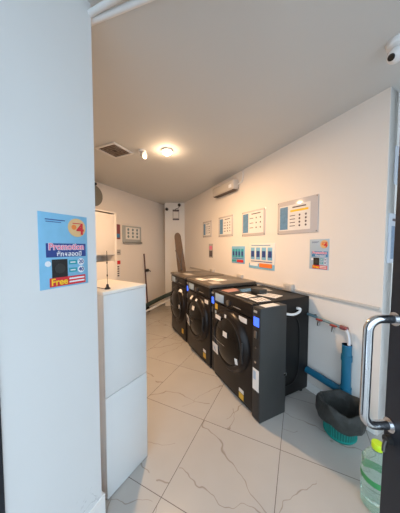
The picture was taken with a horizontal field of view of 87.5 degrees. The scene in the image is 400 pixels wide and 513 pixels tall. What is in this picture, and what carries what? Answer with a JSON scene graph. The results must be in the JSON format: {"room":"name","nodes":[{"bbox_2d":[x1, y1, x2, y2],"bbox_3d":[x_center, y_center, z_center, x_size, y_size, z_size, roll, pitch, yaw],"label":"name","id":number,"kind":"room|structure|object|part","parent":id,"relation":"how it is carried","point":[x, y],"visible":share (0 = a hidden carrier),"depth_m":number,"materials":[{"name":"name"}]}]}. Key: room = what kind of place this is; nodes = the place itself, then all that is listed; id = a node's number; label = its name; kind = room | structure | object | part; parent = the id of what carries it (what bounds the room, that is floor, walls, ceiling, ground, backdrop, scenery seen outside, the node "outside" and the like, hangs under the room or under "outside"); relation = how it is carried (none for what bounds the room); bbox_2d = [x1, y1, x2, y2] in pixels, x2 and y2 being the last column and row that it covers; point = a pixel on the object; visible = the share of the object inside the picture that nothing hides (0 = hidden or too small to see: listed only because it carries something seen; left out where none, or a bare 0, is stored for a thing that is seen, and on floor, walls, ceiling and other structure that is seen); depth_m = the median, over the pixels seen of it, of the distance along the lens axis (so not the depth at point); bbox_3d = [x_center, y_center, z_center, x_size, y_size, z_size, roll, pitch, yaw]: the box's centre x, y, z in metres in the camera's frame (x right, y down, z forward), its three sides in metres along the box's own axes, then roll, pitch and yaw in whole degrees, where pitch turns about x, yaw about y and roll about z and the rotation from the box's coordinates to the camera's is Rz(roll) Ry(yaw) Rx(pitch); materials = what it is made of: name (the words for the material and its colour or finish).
{"room":"laundry","nodes":[
{"label":"laundry","id":0,"kind":"room"},
{"bbox_2d":[0,0,101,512],"bbox_3d":[-0.835,0.054,0.467,0.070,2.750,1.322,1,3,25],"label":"wall partition","id":1,"kind":"structure","parent":0,"point":[50,401],"depth_m":0.84,"materials":[{"name":"paint"}]},
{"bbox_2d":[0,405,4,512],"bbox_3d":[-0.943,0.064,0.247,0.088,2.750,1.032,1,3,25],"label":"trim","id":2,"kind":"structure","parent":1,"relation":"attached to","point":[2,495],"depth_m":0.72,"materials":[{"name":"metal"}]},
{"bbox_2d":[37,211,87,290],"bbox_3d":[-0.583,-0.025,0.907,0.006,0.312,0.207,1,3,25],"label":"poster","id":3,"kind":"object","parent":1,"relation":"attached to","point":[62,238],"visible":1,"depth_m":0.89,"materials":[{"name":"blue paper"}]},
{"bbox_2d":[52,259,67,277],"bbox_3d":[-0.594,0.051,0.887,0.001,0.080,0.064,1,3,25],"label":"picture","id":4,"kind":"object","parent":3,"relation":"on","point":[59,266],"depth_m":0.89,"materials":[{"name":"black paper"}]},
{"bbox_2d":[89,491,105,512],"bbox_3d":[-0.629,1.342,0.960,0.079,0.132,0.402,1,3,25],"label":"trim","id":5,"kind":"structure","parent":1,"relation":"attached to","point":[99,507],"depth_m":1.09,"materials":[{"name":"white paint"}]},
{"bbox_2d":[95,182,164,304],"bbox_3d":[-1.543,-0.114,4.163,0.121,2.750,6.600,1,3,25],"label":"wall","id":6,"kind":"structure","parent":0,"point":[129,208],"depth_m":4.56,"materials":[{"name":"beige paint"}]},
{"bbox_2d":[95,185,102,205],"bbox_3d":[-1.741,-0.972,3.332,0.201,0.340,0.340,1,3,25],"label":"wall fan","id":7,"kind":"object","parent":6,"relation":"attached to","point":[98,194],"visible":0.43,"depth_m":3.35,"materials":[{"name":"white plastic"}]},
{"bbox_2d":[117,224,119,238],"bbox_3d":[-1.560,-0.470,3.962,0.008,0.280,0.120,1,3,25],"label":"wall sign","id":8,"kind":"object","parent":6,"relation":"attached to","point":[118,225],"visible":0.64,"depth_m":3.98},
{"bbox_2d":[117,261,120,277],"bbox_3d":[-1.562,0.244,3.990,0.008,0.330,0.110,1,3,25],"label":"sign","id":9,"kind":"object","parent":6,"relation":"attached to","point":[118,262],"visible":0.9,"depth_m":4.00,"materials":[{"name":"paper"}]},
{"bbox_2d":[122,223,141,243],"bbox_3d":[-1.379,-0.463,4.295,0.050,0.390,0.542,1,3,25],"label":"framed notice","id":10,"kind":"object","parent":6,"relation":"attached to","point":[130,234],"visible":1,"depth_m":4.26,"materials":[{"name":"paper"}]},
{"bbox_2d":[165,203,184,305],"bbox_3d":[-0.537,-0.166,5.298,0.634,2.750,0.400,0,3,0],"label":"wall","id":11,"kind":"structure","parent":0,"point":[172,227],"depth_m":5.09,"materials":[{"name":"white paint"}]},
{"bbox_2d":[173,210,178,219],"bbox_3d":[-0.583,-1.005,5.052,0.155,0.250,0.016,0,3,0],"label":"clipboard","id":12,"kind":"object","parent":11,"relation":"attached to","point":[175,212],"visible":1,"depth_m":5.05,"materials":[{"name":"paper"}]},
{"bbox_2d":[88,0,399,204],"bbox_3d":[-0.750,-1.396,2.915,7.300,0.444,6.850,0,3,0],"label":"ceiling","id":13,"kind":"structure","parent":0,"point":[224,85],"depth_m":1.44,"materials":[{"name":"paint"}]},
{"bbox_2d":[87,0,121,17],"bbox_3d":[-0.350,-1.148,0.919,1.192,0.028,0.028,1,3,23],"label":"ceiling pipe","id":14,"kind":"object","parent":13,"relation":"attached to","point":[103,5],"visible":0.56,"depth_m":0.96,"materials":[{"name":"white plastic"}]},
{"bbox_2d":[95,142,133,158],"bbox_3d":[-0.991,-1.227,2.429,0.300,0.014,0.300,1,3,25],"label":"ceiling vent","id":15,"kind":"object","parent":13,"relation":"in","point":[112,149],"visible":1,"depth_m":2.41,"materials":[{"name":"white plastic"}]},
{"bbox_3d":[-0.991,-1.232,2.429,0.250,0.004,0.250,1,3,25],"label":"plate","id":16,"kind":"part","parent":15,"relation":"part of","materials":[{"name":"white metal"}]},
{"bbox_2d":[91,0,154,26],"bbox_3d":[-0.327,-1.145,0.957,1.213,0.028,0.036,1,3,18],"label":"ceiling pipe","id":17,"kind":"object","parent":13,"relation":"attached to","point":[129,5],"visible":0.57,"depth_m":0.96,"materials":[{"name":"white plastic"}]},
{"bbox_2d":[138,149,146,158],"bbox_3d":[-0.677,-1.188,2.448,0.093,0.094,0.090,1,3,28],"label":"ceiling spotlight","id":18,"kind":"object","parent":13,"relation":"attached to","point":[143,154],"visible":1,"depth_m":2.42,"materials":[{"name":"white plastic"}]},
{"bbox_2d":[161,148,172,155],"bbox_3d":[-0.383,-1.207,2.428,0.130,0.054,0.130,0,3,0],"label":"ceiling light","id":19,"kind":"object","parent":13,"relation":"attached to","point":[166,151],"visible":1,"depth_m":2.39,"materials":[{"name":"white plastic"}]},
{"bbox_2d":[163,150,170,155],"bbox_3d":[-0.383,-1.198,2.429,0.100,0.036,0.100,0,3,0],"label":"diffuser","id":20,"kind":"object","parent":19,"relation":"attached to","point":[166,152],"depth_m":2.40,"materials":[{"name":"white plastic"}]},
{"bbox_2d":[385,34,399,64],"bbox_3d":[1.179,-1.150,1.216,0.277,0.117,0.091,-1,3,-29],"label":"security camera","id":21,"kind":"object","parent":13,"relation":"attached to","point":[392,47],"visible":1,"depth_m":1.16,"materials":[{"name":"white plastic"}]},
{"bbox_2d":[105,303,383,512],"bbox_3d":[1.218,1.352,2.851,8.400,0.060,10.200,1,3,25],"label":"floor","id":22,"kind":"structure","parent":0,"point":[208,452],"depth_m":1.49,"materials":[{"name":"tile"}]},
{"bbox_2d":[95,209,116,279],"bbox_3d":[-1.675,0.290,3.314,0.345,2.020,0.620,1,3,25],"label":"tall cabinet","id":23,"kind":"object","parent":22,"relation":"on","point":[106,226],"visible":0.37,"depth_m":3.32,"materials":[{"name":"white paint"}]},
{"bbox_3d":[-1.827,0.297,3.373,0.020,2.000,0.555,1,3,25],"label":"panel","id":24,"kind":"part","parent":23,"relation":"part of","materials":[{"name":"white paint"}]},
{"bbox_3d":[-1.527,-0.351,3.203,0.003,0.570,0.480,1,3,25],"label":"raised panel","id":25,"kind":"part","parent":23,"relation":"part of","materials":[{"name":"white paint"}]},
{"bbox_3d":[-1.537,-0.351,3.205,0.018,0.650,0.551,1,3,25],"label":"door","id":26,"kind":"part","parent":23,"relation":"part of","materials":[{"name":"white paint"}]},
{"bbox_3d":[-1.677,-0.709,3.269,0.342,0.020,0.620,1,3,25],"label":"panel","id":27,"kind":"part","parent":23,"relation":"part of","materials":[{"name":"white paint"}]},
{"bbox_3d":[-1.537,0.673,3.252,0.018,1.140,0.551,1,3,25],"label":"door","id":28,"kind":"part","parent":23,"relation":"part of","materials":[{"name":"white paint"}]},
{"bbox_3d":[-1.554,0.288,3.575,0.340,2.000,0.045,1,3,25],"label":"panel","id":29,"kind":"part","parent":23,"relation":"part of","materials":[{"name":"white paint"}]},
{"bbox_2d":[97,279,147,499],"bbox_3d":[-0.619,0.785,1.423,0.430,1.203,0.339,2,3,32],"label":"cabinet","id":30,"kind":"object","parent":22,"relation":"on","point":[121,308],"visible":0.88,"depth_m":1.26,"materials":[{"name":"white laminate"}]},
{"bbox_2d":[97,262,110,289],"bbox_3d":[-0.590,0.078,1.245,0.131,0.225,0.034,1,3,22],"label":"antenna","id":31,"kind":"object","parent":30,"relation":"on","point":[107,284],"visible":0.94,"depth_m":1.23,"materials":[{"name":"black metal"}]},
{"bbox_3d":[-0.626,0.193,1.384,0.430,0.018,0.311,2,3,32],"label":"panel","id":32,"kind":"part","parent":30,"relation":"part of","materials":[{"name":"beige laminate"}]},
{"bbox_3d":[-0.452,0.499,1.287,0.018,0.582,0.305,2,3,32],"label":"door","id":33,"kind":"part","parent":30,"relation":"part of","materials":[{"name":"white laminate"}]},
{"bbox_3d":[-0.452,1.091,1.314,0.018,0.594,0.305,2,3,32],"label":"door","id":34,"kind":"part","parent":30,"relation":"part of","materials":[{"name":"white laminate"}]},
{"bbox_2d":[143,254,150,311],"bbox_3d":[-1.176,0.587,4.701,0.110,1.301,0.160,1,3,25],"label":"mop","id":35,"kind":"object","parent":22,"relation":"on","point":[145,269],"visible":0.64,"depth_m":4.67,"materials":[{"name":"brown wood"}]},
{"bbox_3d":[-1.208,0.529,4.671,0.099,1.182,0.031,-1,3,-23],"label":"handle","id":36,"kind":"part","parent":35,"relation":"part of","materials":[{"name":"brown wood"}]},
{"bbox_2d":[146,299,169,311],"bbox_3d":[-0.986,1.097,4.499,0.971,0.232,0.345,-1,3,-26],"label":"pipe","id":37,"kind":"object","parent":22,"relation":"on","point":[168,299],"visible":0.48,"depth_m":4.61,"materials":[{"name":"white plastic"}]},
{"bbox_2d":[146,292,170,307],"bbox_3d":[-0.928,0.954,4.784,1.024,0.368,0.343,-2,3,-33],"label":"hose","id":38,"kind":"object","parent":22,"relation":"on","point":[166,295],"visible":0.52,"depth_m":4.81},
{"bbox_2d":[170,275,186,341],"bbox_3d":[-0.080,0.804,3.579,0.802,0.968,0.678,-1,3,-26],"label":"washing machine","id":39,"kind":"object","parent":22,"relation":"on","point":[178,297],"visible":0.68,"depth_m":3.29,"materials":[{"name":"metal"}]},
{"bbox_3d":[-0.420,0.776,3.416,0.042,0.448,0.448,-1,3,-26],"label":"door glass","id":40,"kind":"part","parent":39,"relation":"part of","materials":[{"name":"black glass"}]},
{"bbox_3d":[-0.380,0.775,3.436,0.065,0.600,0.600,-1,3,-26],"label":"door","id":41,"kind":"part","parent":39,"relation":"part of","materials":[{"name":"black glass"}]},
{"bbox_3d":[-0.345,0.390,3.436,0.046,0.126,0.670,-1,3,-26],"label":"control panel","id":42,"kind":"part","parent":39,"relation":"part of","materials":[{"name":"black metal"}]},
{"bbox_2d":[171,270,223,278],"bbox_3d":[-0.066,0.302,3.557,0.685,0.035,0.690,-1,3,-26],"label":"board","id":43,"kind":"object","parent":39,"relation":"on","point":[203,273],"visible":0.86,"depth_m":3.40,"materials":[{"name":"brown laminate"}]},
{"bbox_2d":[174,233,185,271],"bbox_3d":[-0.380,0.363,4.558,0.394,1.769,0.138,1,3,22],"label":"ironing board","id":44,"kind":"object","parent":22,"relation":"on","point":[178,243],"visible":0.54,"depth_m":4.57,"materials":[{"name":"brown wood"}]},
{"bbox_2d":[187,280,188,343],"bbox_3d":[-0.052,0.829,3.175,0.306,0.955,0.068,-1,3,-26],"label":"box","id":45,"kind":"object","parent":22,"relation":"on","point":[187,280],"visible":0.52,"depth_m":3.12,"materials":[{"name":"grey metal"}]},
{"bbox_2d":[187,281,256,367],"bbox_3d":[0.248,0.836,2.894,0.812,0.968,0.678,-1,3,-26],"label":"washing machine","id":46,"kind":"object","parent":22,"relation":"on","point":[199,307],"visible":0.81,"depth_m":2.62,"materials":[{"name":"metal"}]},
{"bbox_3d":[-0.087,0.807,2.734,0.042,0.448,0.448,-1,3,-26],"label":"door glass","id":47,"kind":"part","parent":46,"relation":"part of","materials":[{"name":"black glass"}]},
{"bbox_3d":[-0.047,0.806,2.753,0.065,0.600,0.600,-1,3,-26],"label":"door","id":48,"kind":"part","parent":46,"relation":"part of","materials":[{"name":"black glass"}]},
{"bbox_3d":[-0.010,0.892,2.776,0.042,0.805,0.670,-1,3,-26],"label":"panel","id":49,"kind":"part","parent":46,"relation":"part of","materials":[{"name":"black metal"}]},
{"bbox_3d":[-0.004,1.304,2.797,0.030,0.030,0.646,-1,3,-26],"label":"kick plate","id":50,"kind":"part","parent":46,"relation":"part of","materials":[{"name":"black metal"}]},
{"bbox_3d":[-0.011,0.420,2.753,0.046,0.126,0.670,-1,3,-26],"label":"control panel","id":51,"kind":"part","parent":46,"relation":"part of","materials":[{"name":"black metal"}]},
{"bbox_2d":[187,275,255,287],"bbox_3d":[0.267,0.334,2.874,0.685,0.035,0.690,-1,3,-26],"label":"board","id":52,"kind":"object","parent":46,"relation":"on","point":[229,281],"visible":0.99,"depth_m":2.71,"materials":[{"name":"brown laminate"}]},
{"bbox_2d":[209,278,224,280],"bbox_3d":[0.229,0.315,2.855,0.160,0.003,0.240,-2,3,-37],"label":"paper sheet","id":53,"kind":"object","parent":52,"relation":"on","point":[214,279],"visible":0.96,"depth_m":2.86,"materials":[{"name":"white paper"}]},
{"bbox_2d":[212,287,232,369],"bbox_3d":[0.280,0.860,2.495,0.306,0.955,0.068,-1,3,-26],"label":"box","id":54,"kind":"object","parent":22,"relation":"on","point":[213,301],"visible":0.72,"depth_m":2.44,"materials":[{"name":"grey metal"}]},
{"bbox_3d":[0.154,0.861,2.434,0.006,0.920,0.056,-1,3,-26],"label":"plate","id":55,"kind":"part","parent":54,"relation":"part of","materials":[{"name":"black metal"}]},
{"bbox_2d":[213,285,308,411],"bbox_3d":[0.590,0.867,2.205,0.803,0.968,0.707,-1,3,-26],"label":"washing machine","id":56,"kind":"object","parent":22,"relation":"on","point":[233,314],"visible":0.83,"depth_m":2.00,"materials":[{"name":"metal"}]},
{"bbox_3d":[0.244,0.838,2.056,0.042,0.448,0.448,-1,3,-26],"label":"door glass","id":57,"kind":"part","parent":56,"relation":"part of","materials":[{"name":"black glass"}]},
{"bbox_2d":[222,288,238,291],"bbox_3d":[0.354,0.378,2.339,0.200,0.002,0.130,-2,3,-32],"label":"paper sheet","id":58,"kind":"object","parent":56,"relation":"on","point":[233,289],"visible":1,"depth_m":2.32,"materials":[{"name":"paper"}]},
{"bbox_3d":[0.284,0.837,2.076,0.065,0.600,0.600,-1,3,-26],"label":"door","id":59,"kind":"part","parent":56,"relation":"part of","materials":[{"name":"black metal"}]},
{"bbox_3d":[0.327,1.335,2.119,0.030,0.030,0.646,-1,3,-26],"label":"kick plate","id":60,"kind":"part","parent":56,"relation":"part of","materials":[{"name":"black metal"}]},
{"bbox_3d":[0.321,0.923,2.098,0.042,0.805,0.670,-1,3,-26],"label":"panel","id":61,"kind":"part","parent":56,"relation":"part of","materials":[{"name":"black metal"}]},
{"bbox_3d":[0.319,0.451,2.075,0.046,0.126,0.670,-1,3,-26],"label":"control panel","id":62,"kind":"part","parent":56,"relation":"part of","materials":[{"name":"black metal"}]},
{"bbox_3d":[0.364,0.849,1.817,0.018,0.185,0.035,1,3,19],"label":"door handle","id":63,"kind":"part","parent":56,"relation":"part of","materials":[{"name":"black plastic"}]},
{"bbox_2d":[239,288,250,291],"bbox_3d":[0.531,0.377,2.353,0.200,0.003,0.120,-1,3,-26],"label":"paper sheet","id":64,"kind":"object","parent":56,"relation":"on","point":[248,289],"visible":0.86,"depth_m":2.32,"materials":[{"name":"blue paper"}]},
{"bbox_2d":[236,293,254,297],"bbox_3d":[0.459,0.389,2.090,0.140,0.003,0.160,-2,3,-35],"label":"paper sheet","id":65,"kind":"object","parent":56,"relation":"on","point":[245,295],"visible":1,"depth_m":2.08,"materials":[{"name":"white paper"}]},
{"bbox_2d":[251,287,266,293],"bbox_3d":[0.621,0.362,2.213,0.100,0.045,0.140,-1,3,-26],"label":"box","id":66,"kind":"object","parent":56,"relation":"on","point":[257,290],"visible":0.99,"depth_m":2.17,"materials":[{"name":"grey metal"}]},
{"bbox_2d":[249,297,270,301],"bbox_3d":[0.551,0.396,1.924,0.150,0.003,0.130,-1,3,-20],"label":"paper sheet","id":67,"kind":"object","parent":56,"relation":"on","point":[260,299],"visible":1,"depth_m":1.92,"materials":[{"name":"white paper"}]},
{"bbox_2d":[257,293,281,297],"bbox_3d":[0.700,0.389,2.097,0.150,0.003,0.200,-2,4,-43],"label":"paper sheet","id":68,"kind":"object","parent":56,"relation":"on","point":[267,294],"visible":0.93,"depth_m":2.08,"materials":[{"name":"white paper"}]},
{"bbox_2d":[252,302,286,423],"bbox_3d":[0.593,0.891,1.791,0.311,0.958,0.102,-1,3,-26],"label":"box","id":69,"kind":"object","parent":22,"relation":"on","point":[269,320],"visible":1,"depth_m":1.74,"materials":[{"name":"grey metal"}]},
{"bbox_3d":[0.463,0.892,1.731,0.006,0.920,0.084,-1,3,-26],"label":"plate","id":70,"kind":"part","parent":69,"relation":"part of","materials":[{"name":"black metal"}]},
{"bbox_2d":[323,421,357,444],"bbox_3d":[1.088,1.298,1.625,0.247,0.160,0.246,0,3,0],"label":"basket","id":71,"kind":"object","parent":22,"relation":"on","point":[333,430],"depth_m":1.54,"materials":[{"name":"teal plastic"}]},
{"bbox_2d":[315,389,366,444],"bbox_3d":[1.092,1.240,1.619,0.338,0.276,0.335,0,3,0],"label":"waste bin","id":72,"kind":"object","parent":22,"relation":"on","point":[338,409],"visible":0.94,"depth_m":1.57,"materials":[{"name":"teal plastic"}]},
{"bbox_2d":[360,439,382,512],"bbox_3d":[0.990,1.215,1.166,0.152,0.367,0.142,0,3,0],"label":"water bottle","id":73,"kind":"object","parent":22,"relation":"on","point":[371,457],"visible":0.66,"depth_m":1.14,"materials":[{"name":"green plastic"}]},
{"bbox_2d":[359,144,399,512],"bbox_3d":[0.472,0.317,0.082,0.126,2.240,0.935,1,3,0],"label":"door","id":74,"kind":"structure","parent":22,"relation":"on","point":[390,478],"depth_m":0.53,"materials":[{"name":"metal"}]},
{"bbox_3d":[0.450,0.293,0.529,0.081,0.297,0.022,1,3,0],"label":"handle","id":75,"kind":"part","parent":74,"relation":"part of","materials":[{"name":"metal"}]},
{"bbox_2d":[185,87,398,434],"bbox_3d":[0.361,-0.094,3.730,0.120,2.750,4.810,-1,3,-26],"label":"wall","id":76,"kind":"structure","parent":0,"point":[344,160],"depth_m":1.91,"materials":[{"name":"beige paint"}]},
{"bbox_2d":[203,220,211,236],"bbox_3d":[0.136,-0.524,4.022,0.012,0.303,0.345,-1,3,-26],"label":"price board","id":77,"kind":"object","parent":76,"relation":"attached to","point":[207,226],"visible":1,"depth_m":4.00,"materials":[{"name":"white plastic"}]},
{"bbox_2d":[209,244,212,257],"bbox_3d":[0.204,-0.107,3.909,0.006,0.260,0.150,-1,3,-26],"label":"poster","id":78,"kind":"object","parent":76,"relation":"attached to","point":[210,245],"visible":1,"depth_m":3.90,"materials":[{"name":"paper"}]},
{"bbox_2d":[219,214,232,236],"bbox_3d":[0.419,-0.496,3.442,0.013,0.335,0.425,-1,3,-26],"label":"price board","id":79,"kind":"object","parent":76,"relation":"attached to","point":[226,222],"visible":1,"depth_m":3.41,"materials":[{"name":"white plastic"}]},
{"bbox_2d":[220,219,222,233],"bbox_3d":[0.362,-0.504,3.549,0.001,0.251,0.099,-1,3,-26],"label":"picture","id":80,"kind":"object","parent":79,"relation":"attached to","point":[221,221],"depth_m":3.54},
{"bbox_2d":[213,170,243,197],"bbox_3d":[0.416,-1.121,3.293,0.124,0.249,0.719,-1,3,-26],"label":"air conditioner","id":81,"kind":"object","parent":76,"relation":"attached to","point":[232,185],"visible":1,"depth_m":3.19,"materials":[{"name":"beige plastic"}]},
{"bbox_2d":[214,189,237,197],"bbox_3d":[0.396,-1.003,3.344,0.080,0.008,0.580,-1,3,-26],"label":"outlet","id":82,"kind":"object","parent":81,"relation":"attached to","point":[226,191],"depth_m":3.31,"materials":[{"name":"black plastic"}]},
{"bbox_2d":[232,246,244,263],"bbox_3d":[0.571,-0.026,3.152,0.012,0.257,0.322,-1,3,-26],"label":"poster","id":83,"kind":"object","parent":76,"relation":"attached to","point":[238,252],"visible":1,"depth_m":3.13,"materials":[{"name":"teal paper"}]},
{"bbox_2d":[242,208,265,236],"bbox_3d":[0.716,-0.453,2.834,0.012,0.342,0.462,-1,3,-26],"label":"price board","id":84,"kind":"object","parent":76,"relation":"attached to","point":[253,222],"visible":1,"depth_m":2.81,"materials":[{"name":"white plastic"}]},
{"bbox_2d":[243,214,247,232],"bbox_3d":[0.647,-0.466,2.967,0.001,0.263,0.118,-1,3,-26],"label":"picture","id":85,"kind":"object","parent":84,"relation":"attached to","point":[245,216],"depth_m":2.97},
{"bbox_2d":[249,243,274,270],"bbox_3d":[0.788,-0.004,2.707,0.012,0.332,0.470,-1,3,-26],"label":"poster","id":86,"kind":"object","parent":76,"relation":"attached to","point":[261,255],"visible":1,"depth_m":2.68,"materials":[{"name":"paper"}]},
{"bbox_2d":[251,247,254,258],"bbox_3d":[0.718,-0.043,2.848,0.003,0.159,0.078,-1,3,-26],"label":"picture","id":87,"kind":"object","parent":86,"relation":"on","point":[252,248],"depth_m":2.84},
{"bbox_2d":[256,247,259,259],"bbox_3d":[0.764,-0.039,2.752,0.003,0.159,0.078,-1,3,-26],"label":"picture","id":88,"kind":"object","parent":86,"relation":"on","point":[257,248],"depth_m":2.75},
{"bbox_2d":[261,247,265,259],"bbox_3d":[0.811,-0.035,2.658,0.003,0.159,0.078,-1,3,-26],"label":"picture","id":89,"kind":"object","parent":86,"relation":"on","point":[263,249],"depth_m":2.66},
{"bbox_2d":[267,248,271,260],"bbox_3d":[0.857,-0.030,2.563,0.003,0.159,0.078,-1,3,-26],"label":"picture","id":90,"kind":"object","parent":86,"relation":"on","point":[269,250],"depth_m":2.57},
{"bbox_2d":[190,267,379,309],"bbox_3d":[0.559,0.319,3.183,0.020,0.022,3.600,-1,3,-26],"label":"conduit","id":91,"kind":"object","parent":76,"relation":"attached to","point":[296,290],"visible":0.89,"depth_m":1.96,"materials":[{"name":"beige plastic"}]},
{"bbox_2d":[283,283,293,291],"bbox_3d":[0.974,0.339,2.295,0.053,0.075,0.110,-1,3,-26],"label":"box","id":92,"kind":"object","parent":91,"relation":"attached to","point":[288,287],"visible":1,"depth_m":2.27,"materials":[{"name":"beige plastic"}]},
{"bbox_2d":[277,194,318,234],"bbox_3d":[1.018,-0.426,2.217,0.013,0.360,0.500,-1,3,-26],"label":"price board","id":93,"kind":"object","parent":76,"relation":"attached to","point":[300,215],"visible":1,"depth_m":2.17,"materials":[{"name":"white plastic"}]},
{"bbox_2d":[280,207,287,229],"bbox_3d":[0.945,-0.425,2.357,0.001,0.250,0.109,-1,3,-26],"label":"picture","id":94,"kind":"object","parent":93,"relation":"attached to","point":[283,210],"depth_m":2.35},
{"bbox_2d":[309,239,329,269],"bbox_3d":[1.137,-0.021,1.999,0.005,0.290,0.195,-1,3,-26],"label":"poster","id":95,"kind":"object","parent":76,"relation":"attached to","point":[319,248],"visible":1,"depth_m":1.99,"materials":[{"name":"multicoloured paper"}]},
{"bbox_2d":[313,258,318,264],"bbox_3d":[1.126,0.049,2.024,0.001,0.074,0.060,-1,3,-26],"label":"picture","id":96,"kind":"object","parent":95,"relation":"on","point":[315,260],"depth_m":2.03,"materials":[{"name":"black paper"}]},
{"bbox_2d":[307,313,348,331],"bbox_3d":[1.142,0.608,1.904,0.103,0.090,0.369,-1,3,-26],"label":"pipe","id":97,"kind":"object","parent":76,"relation":"attached to","point":[319,319],"visible":1,"depth_m":1.86,"materials":[{"name":"grey plastic"}]},
{"bbox_2d":[329,324,336,331],"bbox_3d":[1.162,0.624,1.820,0.058,0.065,0.059,0,3,0],"label":"tap","id":98,"kind":"object","parent":97,"relation":"on","point":[333,325],"depth_m":1.81,"materials":[{"name":"red metal"}]},
{"bbox_2d":[344,326,350,345],"bbox_3d":[1.224,0.670,1.747,0.029,0.165,0.066,-1,3,-26],"label":"hose","id":99,"kind":"object","parent":97,"relation":"attached to","point":[347,331],"visible":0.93,"depth_m":1.72,"materials":[{"name":"white plastic"}]},
{"bbox_2d":[305,343,352,394],"bbox_3d":[1.158,0.972,1.903,0.086,0.485,0.409,-1,3,-26],"label":"drain pipe","id":100,"kind":"object","parent":76,"relation":"attached to","point":[346,355],"visible":0.73,"depth_m":1.74,"materials":[{"name":"blue plastic"}]},
{"bbox_2d":[305,381,374,434],"bbox_3d":[0.343,1.242,3.677,0.012,0.085,4.600,-1,3,-26],"label":"baseboard","id":101,"kind":"structure","parent":76,"relation":"attached to","point":[312,388],"depth_m":2.06,"materials":[{"name":"white tile"}]},
{"bbox_2d":[377,87,399,434],"bbox_3d":[1.899,-0.010,1.873,1.246,2.750,0.120,-1,3,-26],"label":"wall","id":102,"kind":"structure","parent":0,"point":[393,93],"depth_m":1.57,"materials":[{"name":"white paint"}]},
{"bbox_2d":[386,213,395,262],"bbox_3d":[1.511,-0.138,1.607,0.260,0.370,0.007,-1,3,-26],"label":"notice","id":103,"kind":"object","parent":102,"relation":"attached to","point":[391,217],"visible":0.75,"depth_m":1.56,"materials":[{"name":"white paper"}]},
{"bbox_2d":[390,226,394,258],"bbox_3d":[1.522,-0.107,1.611,0.200,0.247,0.002,-1,3,-26],"label":"picture","id":104,"kind":"object","parent":103,"relation":"attached to","point":[393,227],"depth_m":1.58},
{"bbox_2d":[394,146,398,184],"bbox_3d":[1.562,-0.684,1.608,0.260,0.280,0.007,-1,3,-26],"label":"notice","id":105,"kind":"object","parent":102,"relation":"attached to","point":[396,161],"visible":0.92,"depth_m":1.56,"materials":[{"name":"white paper"}]}
]}

